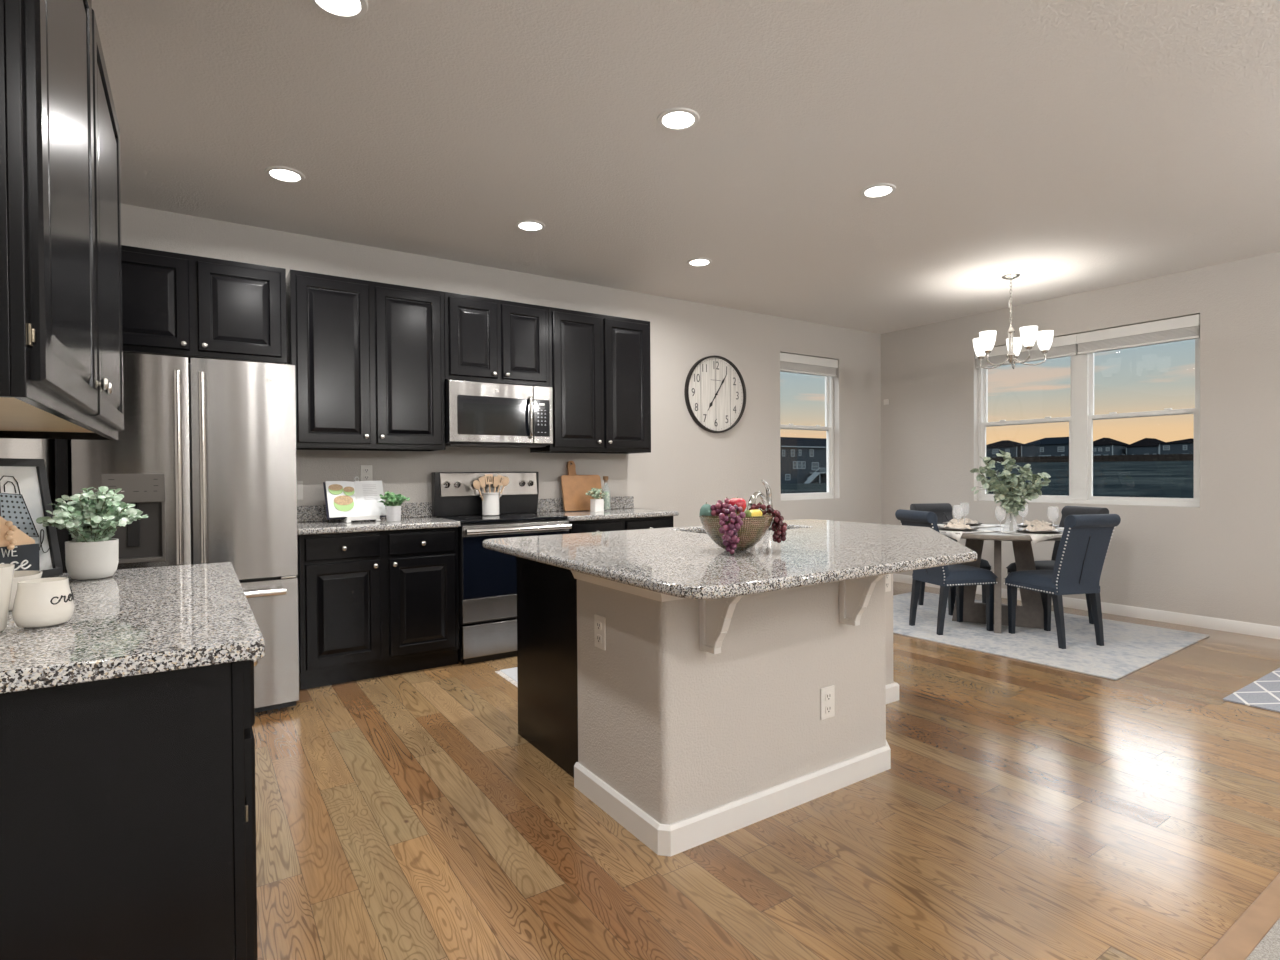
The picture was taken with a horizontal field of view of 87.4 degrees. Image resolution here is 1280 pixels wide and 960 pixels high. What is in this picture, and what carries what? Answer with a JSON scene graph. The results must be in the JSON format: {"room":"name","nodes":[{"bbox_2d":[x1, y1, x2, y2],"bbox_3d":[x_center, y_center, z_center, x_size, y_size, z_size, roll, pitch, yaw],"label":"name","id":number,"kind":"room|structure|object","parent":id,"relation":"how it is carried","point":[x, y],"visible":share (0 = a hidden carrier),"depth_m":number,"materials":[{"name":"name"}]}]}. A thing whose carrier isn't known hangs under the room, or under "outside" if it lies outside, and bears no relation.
{"room":"kitchen","nodes":[
{"label":"kitchen","id":0,"kind":"room"},
{"bbox_2d":[0,438,55,510],"bbox_3d":[-1.891,-0.166,1.741,0.120,2.740,4.495,-1,1,-34],"label":"wall","id":1,"kind":"structure","parent":0,"point":[44,449],"depth_m":2.80,"materials":[{"name":"grey paint"}]},
{"bbox_2d":[0,0,123,439],"bbox_3d":[-1.514,-0.682,1.607,0.375,1.100,1.523,-1,1,-34],"label":"upper cabinet","id":2,"kind":"object","parent":1,"relation":"attached to","point":[61,325],"visible":1,"depth_m":1.28,"materials":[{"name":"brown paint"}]},
{"bbox_2d":[121,204,880,526],"bbox_3d":[-0.235,-0.217,5.636,7.250,2.740,0.160,-1,1,-34],"label":"wall","id":3,"kind":"structure","parent":0,"point":[688,466],"depth_m":5.79,"materials":[{"name":"grey paint"}]},
{"bbox_2d":[121,245,286,364],"bbox_3d":[-2.522,-0.952,3.785,0.903,0.550,0.389,-1,1,-34],"label":"upper cabinet","id":4,"kind":"object","parent":3,"relation":"attached to","point":[174,304],"visible":0.7,"depth_m":3.67,"materials":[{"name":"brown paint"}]},
{"bbox_2d":[297,481,302,499],"bbox_3d":[-2.177,0.066,4.244,0.076,0.120,0.010,-1,1,-34],"label":"power outlet","id":5,"kind":"object","parent":3,"relation":"attached to","point":[299,483],"visible":0.44,"depth_m":4.25,"materials":[{"name":"white plastic"}]},
{"bbox_2d":[297,502,431,521],"bbox_3d":[-1.845,0.211,4.458,0.920,0.102,0.021,-1,1,-34],"label":"backsplash","id":6,"kind":"structure","parent":3,"relation":"attached to","point":[416,509],"depth_m":4.36,"materials":[{"name":"stone"}]},
{"bbox_2d":[286,269,445,450],"bbox_3d":[-1.749,-0.717,4.299,0.908,1.043,0.389,-1,1,-34],"label":"upper cabinet","id":7,"kind":"object","parent":3,"relation":"attached to","point":[368,357],"visible":0.9,"depth_m":4.14,"materials":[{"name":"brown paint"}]},
{"bbox_2d":[360,465,371,480],"bbox_3d":[-1.828,-0.039,4.476,0.076,0.120,0.010,-1,1,-34],"label":"power outlet","id":8,"kind":"object","parent":3,"relation":"attached to","point":[365,470],"visible":0.91,"depth_m":4.47,"materials":[{"name":"white plastic"}]},
{"bbox_2d":[444,292,548,386],"bbox_3d":[-1.057,-0.959,4.758,0.760,0.577,0.389,-1,1,-34],"label":"upper cabinet","id":9,"kind":"object","parent":3,"relation":"attached to","point":[489,340],"visible":0.81,"depth_m":4.60,"materials":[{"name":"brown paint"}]},
{"bbox_2d":[445,380,552,447],"bbox_3d":[-1.033,-0.450,4.731,0.750,0.429,0.459,-1,1,-34],"label":"microwave","id":10,"kind":"object","parent":9,"relation":"attached to","point":[477,414],"visible":1,"depth_m":4.56,"materials":[{"name":"silver metal"}]},
{"bbox_2d":[537,496,633,511],"bbox_3d":[-0.441,0.192,5.391,0.923,0.102,0.021,-1,1,-34],"label":"backsplash","id":11,"kind":"structure","parent":3,"relation":"attached to","point":[619,502],"depth_m":5.26,"materials":[{"name":"stone"}]},
{"bbox_2d":[530,307,650,453],"bbox_3d":[-0.369,-0.736,5.216,0.893,1.043,0.389,-1,1,-34],"label":"upper cabinet","id":12,"kind":"object","parent":3,"relation":"attached to","point":[600,371],"visible":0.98,"depth_m":5.06,"materials":[{"name":"black wood"}]},
{"bbox_2d":[684,355,745,432],"bbox_3d":[0.700,-0.784,6.132,0.704,0.704,0.044,-1,1,-34],"label":"wall clock","id":13,"kind":"object","parent":3,"relation":"attached to","point":[715,389],"visible":1,"depth_m":6.13,"materials":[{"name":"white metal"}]},
{"bbox_2d":[780,376,833,499],"bbox_3d":[1.688,-0.537,6.945,0.876,1.475,0.074,-1,1,-34],"label":"window","id":14,"kind":"structure","parent":3,"relation":"in","point":[829,422],"depth_m":7.14,"materials":[{"name":"white plastic"}]},
{"bbox_2d":[780,352,837,376],"bbox_3d":[1.721,-1.178,6.881,0.854,0.177,0.062,-1,1,-34],"label":"window blind","id":15,"kind":"object","parent":3,"relation":"attached to","point":[791,363],"visible":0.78,"depth_m":6.85,"materials":[{"name":"white fabric"}]},
{"bbox_2d":[92,0,1279,333],"bbox_3d":[1.110,-1.623,0.816,10.390,0.150,9.745,-1,1,-34],"label":"ceiling","id":16,"kind":"structure","parent":0,"point":[1068,147],"depth_m":3.04,"materials":[{"name":"white paint"}]},
{"bbox_2d":[264,166,304,182],"bbox_3d":[-1.803,-1.550,3.404,0.184,0.008,0.184,-1,1,-34],"label":"recessed light","id":17,"kind":"object","parent":16,"relation":"in","point":[280,173],"visible":1,"depth_m":3.40,"materials":[{"name":"white paint"}]},
{"bbox_2d":[310,0,367,18],"bbox_3d":[-0.973,-1.543,2.155,0.184,0.008,0.184,-1,1,-34],"label":"recessed light","id":18,"kind":"object","parent":16,"relation":"in","point":[342,9],"visible":1,"depth_m":2.19,"materials":[{"name":"white paint"}]},
{"bbox_2d":[515,220,544,231],"bbox_3d":[-0.676,-1.565,4.129,0.184,0.008,0.184,-1,1,-34],"label":"recessed light","id":19,"kind":"object","parent":16,"relation":"in","point":[526,225],"visible":1,"depth_m":4.12,"materials":[{"name":"white paint"}]},
{"bbox_2d":[657,107,698,130],"bbox_3d":[0.165,-1.559,2.899,0.184,0.008,0.184,-1,1,-34],"label":"recessed light","id":20,"kind":"object","parent":16,"relation":"in","point":[677,118],"visible":1,"depth_m":2.89,"materials":[{"name":"white paint"}]},
{"bbox_2d":[687,258,711,265],"bbox_3d":[0.432,-1.581,4.865,0.184,0.008,0.184,-1,1,-34],"label":"recessed light","id":21,"kind":"object","parent":16,"relation":"in","point":[695,261],"visible":1,"depth_m":4.85,"materials":[{"name":"white paint"}]},
{"bbox_2d":[860,183,895,197],"bbox_3d":[1.298,-1.574,3.652,0.184,0.008,0.184,-1,1,-34],"label":"recessed light","id":22,"kind":"object","parent":16,"relation":"in","point":[879,190],"visible":1,"depth_m":3.64,"materials":[{"name":"white paint"}]},
{"bbox_2d":[973,273,1053,368],"bbox_3d":[2.909,-1.251,5.292,0.566,0.711,0.553,-1,1,-34],"label":"chandelier","id":23,"kind":"object","parent":16,"relation":"hanging from","point":[983,345],"visible":1,"depth_m":5.20,"materials":[{"name":"white glass"}]},
{"bbox_2d":[252,581,1279,959],"bbox_3d":[1.159,1.250,0.984,10.190,0.120,9.545,-1,1,-34],"label":"floor","id":24,"kind":"structure","parent":0,"point":[1022,810],"depth_m":2.23,"materials":[{"name":"brown wood"}]},
{"bbox_2d":[54,439,72,572],"bbox_3d":[-2.802,-0.013,3.327,0.045,2.415,0.843,-1,1,-34],"label":"panel","id":25,"kind":"object","parent":24,"relation":"on","point":[63,455],"visible":0.06,"depth_m":2.98,"materials":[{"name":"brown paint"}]},
{"bbox_2d":[0,659,257,959],"bbox_3d":[-1.316,0.763,1.603,0.664,0.877,1.241,-1,1,-34],"label":"base cabinet","id":26,"kind":"object","parent":24,"relation":"on","point":[128,804],"visible":0.69,"depth_m":1.15,"materials":[{"name":"black wood"}]},
{"bbox_2d":[0,562,264,693],"bbox_3d":[-1.310,0.304,1.575,0.651,0.034,1.320,-1,1,-34],"label":"countertop","id":27,"kind":"structure","parent":26,"relation":"on","point":[134,621],"depth_m":1.27,"materials":[{"name":"stone"}]},
{"bbox_2d":[0,564,14,631],"bbox_3d":[-1.251,0.227,1.265,0.106,0.124,0.106,-1,1,-34],"label":"pot","id":28,"kind":"object","parent":27,"relation":"on","point":[6,570],"visible":1,"depth_m":1.27,"materials":[{"name":"white ceramic"}]},
{"bbox_2d":[0,516,39,570],"bbox_3d":[-1.619,0.168,1.670,0.028,0.201,0.232,0,1,12],"label":"chalkboard sign","id":29,"kind":"object","parent":27,"relation":"on","point":[17,548],"visible":0.75,"depth_m":1.73,"materials":[{"name":"black wood"}]},
{"bbox_2d":[9,570,42,610],"bbox_3d":[-1.437,0.251,1.496,0.156,0.075,0.156,-1,1,-34],"label":"pot","id":30,"kind":"object","parent":27,"relation":"on","point":[18,576],"visible":0.31,"depth_m":1.49,"materials":[{"name":"white ceramic"}]},
{"bbox_2d":[0,458,62,577],"bbox_3d":[-1.777,0.113,1.805,0.072,0.348,0.404,0,1,4],"label":"framed print","id":31,"kind":"object","parent":27,"relation":"on","point":[25,497],"visible":0.55,"depth_m":1.95,"materials":[{"name":"grey"}]},
{"bbox_2d":[12,577,73,627],"bbox_3d":[-1.190,0.243,1.336,0.104,0.089,0.093,0,1,37],"label":"mug","id":32,"kind":"object","parent":27,"relation":"on","point":[40,602],"visible":1,"depth_m":1.30,"materials":[{"name":"white ceramic"}]},
{"bbox_2d":[36,486,147,579],"bbox_3d":[-1.587,0.151,1.942,0.237,0.267,0.242,0,1,27],"label":"potted plant","id":33,"kind":"object","parent":27,"relation":"on","point":[93,553],"visible":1,"depth_m":1.92,"materials":[{"name":"green plant"}]},
{"bbox_2d":[71,352,298,712],"bbox_3d":[-2.345,0.302,3.525,0.892,1.775,0.934,-1,1,-34],"label":"refrigerator","id":34,"kind":"object","parent":24,"relation":"on","point":[205,449],"visible":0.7,"depth_m":3.26,"materials":[{"name":"silver metal"}]},
{"bbox_2d":[297,527,459,689],"bbox_3d":[-1.671,0.739,4.216,0.905,0.877,0.624,-1,1,-34],"label":"base cabinet","id":35,"kind":"object","parent":24,"relation":"on","point":[372,604],"visible":0.96,"depth_m":3.95,"materials":[{"name":"black wood"}]},
{"bbox_2d":[297,502,460,534],"bbox_3d":[-1.679,0.230,4.208,0.920,0.137,0.622,-1,1,-34],"label":"countertop","id":36,"kind":"structure","parent":35,"relation":"on","point":[416,515],"depth_m":4.18,"materials":[{"name":"stone"}]},
{"bbox_2d":[341,477,380,522],"bbox_3d":[-1.775,0.121,4.249,0.210,0.286,0.141,-1,1,-40],"label":"book stand","id":37,"kind":"object","parent":36,"relation":"on","point":[348,519],"visible":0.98,"depth_m":4.20,"materials":[{"name":"white ceramic"}]},
{"bbox_2d":[323,481,385,519],"bbox_3d":[-1.798,0.123,4.239,0.356,0.236,0.114,-1,1,-40],"label":"cookbook","id":38,"kind":"object","parent":37,"relation":"on","point":[343,499],"visible":1,"depth_m":4.22,"materials":[{"name":"white paper"}]},
{"bbox_2d":[379,491,409,521],"bbox_3d":[-1.553,0.166,4.252,0.187,0.191,0.163,-1,1,-42],"label":"potted plant","id":39,"kind":"object","parent":36,"relation":"on","point":[393,502],"visible":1,"depth_m":4.22,"materials":[{"name":"green plant"}]},
{"bbox_2d":[432,472,571,664],"bbox_3d":[-0.947,0.555,4.630,0.783,1.225,0.644,-1,1,-34],"label":"range","id":40,"kind":"object","parent":24,"relation":"on","point":[487,578],"visible":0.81,"depth_m":4.37,"materials":[{"name":"silver metal"}]},
{"bbox_2d":[480,492,500,515],"bbox_3d":[-1.056,0.169,4.739,0.128,0.161,0.128,0,1,7],"label":"utensil crock","id":41,"kind":"object","parent":40,"relation":"on","point":[490,503],"visible":0.99,"depth_m":4.69,"materials":[{"name":"white ceramic"}]},
{"bbox_2d":[436,513,567,523],"bbox_3d":[-0.955,0.261,4.641,0.757,0.021,0.525,-1,1,-34],"label":"cooktop","id":42,"kind":"object","parent":40,"relation":"in","point":[468,518],"depth_m":4.53,"materials":[{"name":"black glass"}]},
{"bbox_2d":[495,667,517,686],"bbox_3d":[-0.234,1.163,4.213,1.233,0.006,0.500,-1,1,-32],"label":"kitchen mat","id":43,"kind":"object","parent":24,"relation":"on","point":[511,673],"visible":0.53,"depth_m":4.02,"materials":[{"name":"white fabric"}]},
{"bbox_2d":[568,516,672,533],"bbox_3d":[-0.272,0.719,5.145,0.925,0.877,0.624,-1,1,-34],"label":"base cabinet","id":44,"kind":"object","parent":24,"relation":"on","point":[586,526],"visible":0.2,"depth_m":4.89,"materials":[{"name":"black wood"}]},
{"bbox_2d":[534,496,678,520],"bbox_3d":[-0.265,0.210,5.147,0.950,0.137,0.622,-1,1,-34],"label":"countertop","id":45,"kind":"structure","parent":44,"relation":"on","point":[621,507],"depth_m":5.15,"materials":[{"name":"stone"}]},
{"bbox_2d":[561,461,601,510],"bbox_3d":[-0.462,0.045,5.304,0.350,0.394,0.100,-1,1,-34],"label":"cutting board","id":46,"kind":"object","parent":45,"relation":"on","point":[575,487],"visible":0.93,"depth_m":5.27,"materials":[{"name":"brown wood"}]},
{"bbox_2d":[586,488,607,511],"bbox_3d":[-0.328,0.152,5.152,0.187,0.185,0.144,-1,1,-34],"label":"potted plant","id":47,"kind":"object","parent":45,"relation":"on","point":[596,504],"visible":1,"depth_m":5.13,"materials":[{"name":"white ceramic"}]},
{"bbox_2d":[601,476,609,509],"bbox_3d":[-0.268,0.105,5.267,0.074,0.271,0.074,-1,1,-34],"label":"glass bottle","id":48,"kind":"object","parent":45,"relation":"on","point":[606,498],"visible":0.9,"depth_m":5.25,"materials":[{"name":"brown"}]},
{"bbox_2d":[516,556,898,855],"bbox_3d":[0.564,0.734,3.045,1.916,0.878,1.416,-1,1,-34],"label":"kitchen island","id":49,"kind":"object","parent":24,"relation":"on","point":[697,722],"visible":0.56,"depth_m":2.39,"materials":[{"name":"grey paint"}]},
{"bbox_2d":[594,614,605,649],"bbox_3d":[-0.147,0.552,2.433,0.010,0.120,0.076,-1,1,-34],"label":"power outlet","id":50,"kind":"object","parent":49,"relation":"attached to","point":[599,621],"visible":1,"depth_m":2.42,"materials":[{"name":"white plastic"}]},
{"bbox_2d":[482,519,976,598],"bbox_3d":[0.601,0.277,2.959,2.171,0.035,1.608,-1,1,-34],"label":"island countertop","id":51,"kind":"structure","parent":49,"relation":"on","point":[682,562],"depth_m":2.38,"materials":[{"name":"stone"}]},
{"bbox_2d":[699,513,773,550],"bbox_3d":[0.363,0.198,2.530,0.280,0.136,0.280,0,1,39],"label":"fruit bowl","id":52,"kind":"object","parent":51,"relation":"on","point":[753,529],"visible":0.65,"depth_m":2.44,"materials":[{"name":"brown wicker"}]},
{"bbox_2d":[699,502,711,515],"bbox_3d":[0.255,0.122,2.528,0.060,0.077,0.061,-1,1,-19],"label":"pear","id":53,"kind":"object","parent":52,"relation":"in","point":[705,510],"visible":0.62,"depth_m":2.50,"materials":[{"name":"green food"}]},
{"bbox_2d":[710,497,730,515],"bbox_3d":[0.305,0.105,2.507,0.080,0.083,0.074,-1,1,-34],"label":"grape bunch","id":54,"kind":"object","parent":52,"relation":"in","point":[720,507],"visible":0.76,"depth_m":2.49,"materials":[{"name":"purple food"}]},
{"bbox_2d":[719,504,745,553],"bbox_3d":[0.345,0.176,2.411,0.093,0.180,0.126,0,1,33],"label":"grape bunch","id":55,"kind":"object","parent":52,"relation":"in","point":[730,538],"visible":1,"depth_m":2.38,"materials":[{"name":"purple food"}]},
{"bbox_2d":[728,497,746,513],"bbox_3d":[0.367,0.095,2.533,0.072,0.064,0.072,-1,1,-34],"label":"apple","id":56,"kind":"object","parent":52,"relation":"in","point":[740,502],"visible":0.71,"depth_m":2.51,"materials":[{"name":"red food"}]},
{"bbox_2d":[749,502,786,542],"bbox_3d":[0.485,0.159,2.521,0.110,0.153,0.127,-1,1,-24],"label":"grape bunch","id":57,"kind":"object","parent":52,"relation":"in","point":[779,528],"visible":0.92,"depth_m":2.49,"materials":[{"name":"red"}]},
{"bbox_2d":[748,480,772,510],"bbox_3d":[0.690,0.126,3.846,0.060,0.249,0.305,0,1,34],"label":"faucet","id":58,"kind":"object","parent":51,"relation":"on","point":[767,500],"visible":0.75,"depth_m":3.90,"materials":[{"name":"silver metal"}]},
{"bbox_2d":[820,685,834,719],"bbox_3d":[0.709,0.840,2.529,0.076,0.120,0.010,-1,1,-34],"label":"power outlet","id":59,"kind":"object","parent":49,"relation":"attached to","point":[827,694],"visible":1,"depth_m":2.52,"materials":[{"name":"white plastic"}]},
{"bbox_2d":[885,574,890,591],"bbox_3d":[1.284,0.523,3.491,0.076,0.120,0.010,-1,1,-34],"label":"power outlet","id":60,"kind":"object","parent":49,"relation":"attached to","point":[887,576],"visible":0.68,"depth_m":3.49,"materials":[{"name":"white plastic"}]},
{"bbox_2d":[893,592,1209,679],"bbox_3d":[2.750,1.129,5.273,1.720,0.009,2.300,-1,1,-36],"label":"area rug","id":61,"kind":"object","parent":24,"relation":"on","point":[1128,648],"visible":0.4,"depth_m":4.73,"materials":[{"name":"white fabric"}]},
{"bbox_2d":[895,509,997,634],"bbox_3d":[2.322,0.677,5.095,0.618,0.903,0.418,-1,1,-15],"label":"dining chair","id":62,"kind":"object","parent":61,"relation":"on","point":[957,575],"visible":0.71,"depth_m":4.98,"materials":[{"name":"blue fabric"}]},
{"bbox_2d":[946,564,997,580],"bbox_3d":[2.394,0.699,5.114,0.464,0.074,0.401,-1,1,-15],"label":"seat cushion","id":63,"kind":"object","parent":62,"relation":"on","point":[954,572],"depth_m":4.95,"materials":[{"name":"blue fabric"}]},
{"bbox_2d":[910,503,992,615],"bbox_3d":[2.694,0.667,5.844,0.418,0.903,0.618,-1,1,-9],"label":"dining chair","id":64,"kind":"object","parent":61,"relation":"on","point":[943,511],"visible":0.14,"depth_m":6.03,"materials":[{"name":"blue fabric"}]},
{"bbox_2d":[959,559,989,566],"bbox_3d":[2.706,0.690,5.770,0.401,0.074,0.464,-1,1,-9],"label":"seat cushion","id":65,"kind":"object","parent":64,"relation":"on","point":[984,563],"depth_m":5.58,"materials":[{"name":"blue fabric"}]},
{"bbox_2d":[939,524,1063,632],"bbox_3d":[2.787,0.754,5.218,1.100,0.742,1.100,-1,1,-34],"label":"dining table","id":66,"kind":"object","parent":61,"relation":"on","point":[1030,614],"visible":0.51,"depth_m":5.11,"materials":[{"name":"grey wood"}]},
{"bbox_2d":[939,529,997,540],"bbox_3d":[2.435,0.413,5.122,0.393,0.063,0.430,-1,1,-15],"label":"placemat","id":67,"kind":"object","parent":66,"relation":"on","point":[949,533],"visible":0.35,"depth_m":4.96,"materials":[{"name":"white fabric"}]},
{"bbox_2d":[938,526,978,530],"bbox_3d":[2.422,0.372,5.118,0.300,0.017,0.300,-1,1,-34],"label":"charger plate","id":68,"kind":"object","parent":67,"relation":"on","point":[939,527],"visible":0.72,"depth_m":5.01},
{"bbox_2d":[940,526,974,528],"bbox_3d":[2.422,0.367,5.117,0.240,0.016,0.240,-1,1,-34],"label":"dinner plate","id":69,"kind":"object","parent":68,"relation":"on","point":[940,526],"visible":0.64,"depth_m":5.06,"materials":[{"name":"white ceramic"}]},
{"bbox_2d":[944,522,970,528],"bbox_3d":[2.424,0.345,5.115,0.186,0.048,0.261,-1,1,-15],"label":"napkin","id":70,"kind":"object","parent":69,"relation":"on","point":[959,524],"visible":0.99,"depth_m":5.08,"materials":[{"name":"beige fabric"}]},
{"bbox_2d":[998,530,1062,543],"bbox_3d":[2.884,0.412,4.867,0.430,0.063,0.393,-1,1,-16],"label":"placemat","id":71,"kind":"object","parent":66,"relation":"on","point":[1036,538],"visible":0.46,"depth_m":4.67,"materials":[{"name":"white fabric"}]},
{"bbox_2d":[1015,529,1062,533],"bbox_3d":[2.887,0.371,4.853,0.300,0.017,0.300,-1,1,-34],"label":"charger plate","id":72,"kind":"object","parent":71,"relation":"on","point":[1058,531],"visible":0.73,"depth_m":4.76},
{"bbox_2d":[1020,528,1057,531],"bbox_3d":[2.887,0.366,4.853,0.240,0.016,0.240,-1,1,-34],"label":"dinner plate","id":73,"kind":"object","parent":72,"relation":"on","point":[1021,528],"visible":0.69,"depth_m":4.78,"materials":[{"name":"white ceramic"}]},
{"bbox_2d":[1022,525,1055,531],"bbox_3d":[2.887,0.345,4.850,0.268,0.046,0.190,-1,1,-16],"label":"napkin","id":74,"kind":"object","parent":73,"relation":"on","point":[1034,528],"visible":1,"depth_m":4.82,"materials":[{"name":"beige fabric"}]},
{"bbox_3d":[2.724,0.299,4.915,0.110,0.171,0.110,-1,1,-34],"label":"vase","id":75,"kind":"object","parent":66,"relation":"on","visible":0},
{"bbox_2d":[970,450,1050,530],"bbox_3d":[2.720,0.076,4.910,0.598,0.602,0.276,0,1,6],"label":"eucalyptus branches","id":76,"kind":"object","parent":75,"relation":"in","point":[1010,492],"visible":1,"depth_m":4.89,"materials":[{"name":"green plant"}]},
{"bbox_2d":[1006,506,1108,623],"bbox_3d":[3.316,0.668,5.331,0.618,0.903,0.418,-1,1,-11],"label":"dining chair","id":77,"kind":"object","parent":61,"relation":"on","point":[1067,510],"visible":0.06,"depth_m":5.34,"materials":[{"name":"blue fabric"}]},
{"bbox_2d":[1006,560,1054,569],"bbox_3d":[3.243,0.691,5.317,0.464,0.074,0.401,-1,1,-11],"label":"seat cushion","id":78,"kind":"object","parent":77,"relation":"on","point":[1043,564],"depth_m":5.26,"materials":[{"name":"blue fabric"}]},
{"bbox_2d":[1004,514,1120,648],"bbox_3d":[2.945,0.677,4.705,0.418,0.903,0.618,-1,1,-13],"label":"dining chair","id":79,"kind":"object","parent":61,"relation":"on","point":[1085,540],"visible":1,"depth_m":4.52,"materials":[{"name":"blue fabric"}]},
{"bbox_2d":[1004,570,1099,588],"bbox_3d":[2.928,0.699,4.778,0.401,0.074,0.464,-1,1,-13],"label":"seat cushion","id":80,"kind":"object","parent":79,"relation":"on","point":[1031,579],"depth_m":4.59,"materials":[{"name":"blue fabric"}]},
{"bbox_2d":[1201,873,1279,959],"bbox_3d":[2.126,1.166,2.102,6.940,0.012,0.063,-1,1,-34],"label":"trim","id":81,"kind":"structure","parent":24,"relation":"on","point":[1252,926],"depth_m":1.74,"materials":[{"name":"brown wood"}]},
{"bbox_2d":[1223,668,1279,712],"bbox_3d":[3.949,1.139,3.531,1.550,0.009,0.950,-1,1,-34],"label":"floor mat","id":82,"kind":"object","parent":24,"relation":"on","point":[1263,693],"visible":1,"depth_m":3.56,"materials":[{"name":"grey fabric"}]},
{"bbox_2d":[1246,918,1279,959],"bbox_3d":[2.295,1.194,-0.908,9.990,0.014,5.137,-1,1,-34],"label":"floor","id":83,"kind":"structure","parent":24,"relation":"on","point":[1268,948],"depth_m":1.67,"materials":[{"name":"beige carpet"}]},
{"bbox_2d":[881,251,1279,626],"bbox_3d":[5.389,-0.237,3.576,0.160,2.740,9.495,-1,1,-34],"label":"wall","id":84,"kind":"structure","parent":0,"point":[1220,557],"depth_m":5.30,"materials":[{"name":"grey paint"}]},
{"bbox_2d":[893,573,1279,638],"bbox_3d":[3.845,1.078,5.770,0.014,0.088,4.145,-1,1,-34],"label":"baseboard","id":85,"kind":"structure","parent":84,"relation":"attached to","point":[1268,631],"depth_m":5.28,"materials":[{"name":"white paint"}]},
{"bbox_2d":[978,338,1199,506],"bbox_3d":[3.867,-0.537,5.911,0.074,1.485,1.786,-1,1,-34],"label":"window","id":86,"kind":"structure","parent":84,"relation":"in","point":[1082,417],"depth_m":5.85,"materials":[{"name":"white plastic"}]},
{"bbox_2d":[975,334,1077,368],"bbox_3d":[3.567,-1.184,6.225,0.062,0.177,0.910,-1,1,-34],"label":"window blind","id":87,"kind":"object","parent":86,"relation":"attached to","point":[1063,346],"visible":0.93,"depth_m":6.11,"materials":[{"name":"white"}]},
{"bbox_2d":[1076,314,1199,354],"bbox_3d":[4.058,-1.180,5.486,0.062,0.177,0.860,-1,1,-34],"label":"window blind","id":88,"kind":"object","parent":86,"relation":"attached to","point":[1186,327],"visible":0.89,"depth_m":5.44,"materials":[{"name":"white"}]},
{"bbox_3d":[3.147,0.365,5.310,0.300,0.017,0.300,-1,1,-34],"label":"charger plate","id":89,"kind":"object","parent":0,"visible":0},
{"bbox_3d":[3.147,0.360,5.310,0.240,0.016,0.240,-1,1,-34],"label":"dinner plate","id":90,"kind":"object","parent":89,"relation":"on","visible":0},
{"bbox_2d":[1023,520,1052,525],"bbox_3d":[3.150,0.338,5.308,0.189,0.048,0.265,-1,1,-15],"label":"napkin","id":91,"kind":"object","parent":90,"relation":"on","point":[1034,522],"visible":0.91,"depth_m":5.28,"materials":[{"name":"beige fabric"}]},
{"label":"outside","id":92,"kind":"structure","parent":0,"visible":0},
{"bbox_2d":[781,461,1193,497],"bbox_3d":[1.665,-0.106,1.106,531.385,5.922,531.385,-1,1,-34],"label":"ground","id":93,"kind":"structure","parent":92,"point":[1154,479],"depth_m":56.41,"materials":[{"name":"green plant"}]},
{"bbox_2d":[780,437,826,483],"bbox_3d":[35.654,-3.944,150.280,23.000,11.150,11.900,-1,1,-34],"label":"house","id":94,"kind":"structure","parent":93,"relation":"on","point":[799,457],"depth_m":143.53,"materials":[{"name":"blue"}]},
{"bbox_2d":[804,468,826,482],"bbox_3d":[38.724,-0.501,143.933,11.210,4.350,2.900,-1,1,-34],"label":"deck","id":95,"kind":"object","parent":93,"relation":"on","point":[815,474],"visible":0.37,"depth_m":141.37,"materials":[{"name":"grey wood"}]},
{"bbox_2d":[986,440,1021,456],"bbox_3d":[122.023,-8.494,223.675,12.000,9.535,14.009,-1,1,-34],"label":"house","id":96,"kind":"structure","parent":93,"relation":"on","point":[1012,447],"depth_m":219.87,"materials":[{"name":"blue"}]},
{"bbox_2d":[1021,437,1068,456],"bbox_3d":[131.233,-8.535,209.812,12.000,9.764,18.217,-1,1,-34],"label":"house","id":97,"kind":"structure","parent":93,"relation":"on","point":[1053,446],"depth_m":208.29,"materials":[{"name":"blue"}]},
{"bbox_2d":[987,453,1193,462],"bbox_3d":[121.834,-5.934,192.388,0.160,2.655,77.810,-1,1,-34],"label":"fence","id":98,"kind":"object","parent":93,"relation":"on","point":[1155,457],"visible":0.37,"depth_m":181.88,"materials":[{"name":"brown wood"}]},
{"bbox_2d":[1093,438,1129,455],"bbox_3d":[136.002,-7.916,195.419,12.000,8.825,8.513,-1,1,-34],"label":"house","id":99,"kind":"structure","parent":93,"relation":"on","point":[1103,446],"depth_m":191.77,"materials":[{"name":"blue stone"}]},
{"bbox_2d":[1122,438,1163,454],"bbox_3d":[145.509,-7.769,191.956,12.000,8.353,9.959,-1,1,-34],"label":"house","id":100,"kind":"structure","parent":93,"relation":"on","point":[1146,446],"depth_m":188.73,"materials":[{"name":"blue stone"}]},
{"bbox_2d":[1158,438,1193,453],"bbox_3d":[148.396,-7.336,180.391,12.000,7.756,11.426,-1,1,-34],"label":"house","id":101,"kind":"structure","parent":93,"relation":"on","point":[1185,446],"depth_m":178.58,"materials":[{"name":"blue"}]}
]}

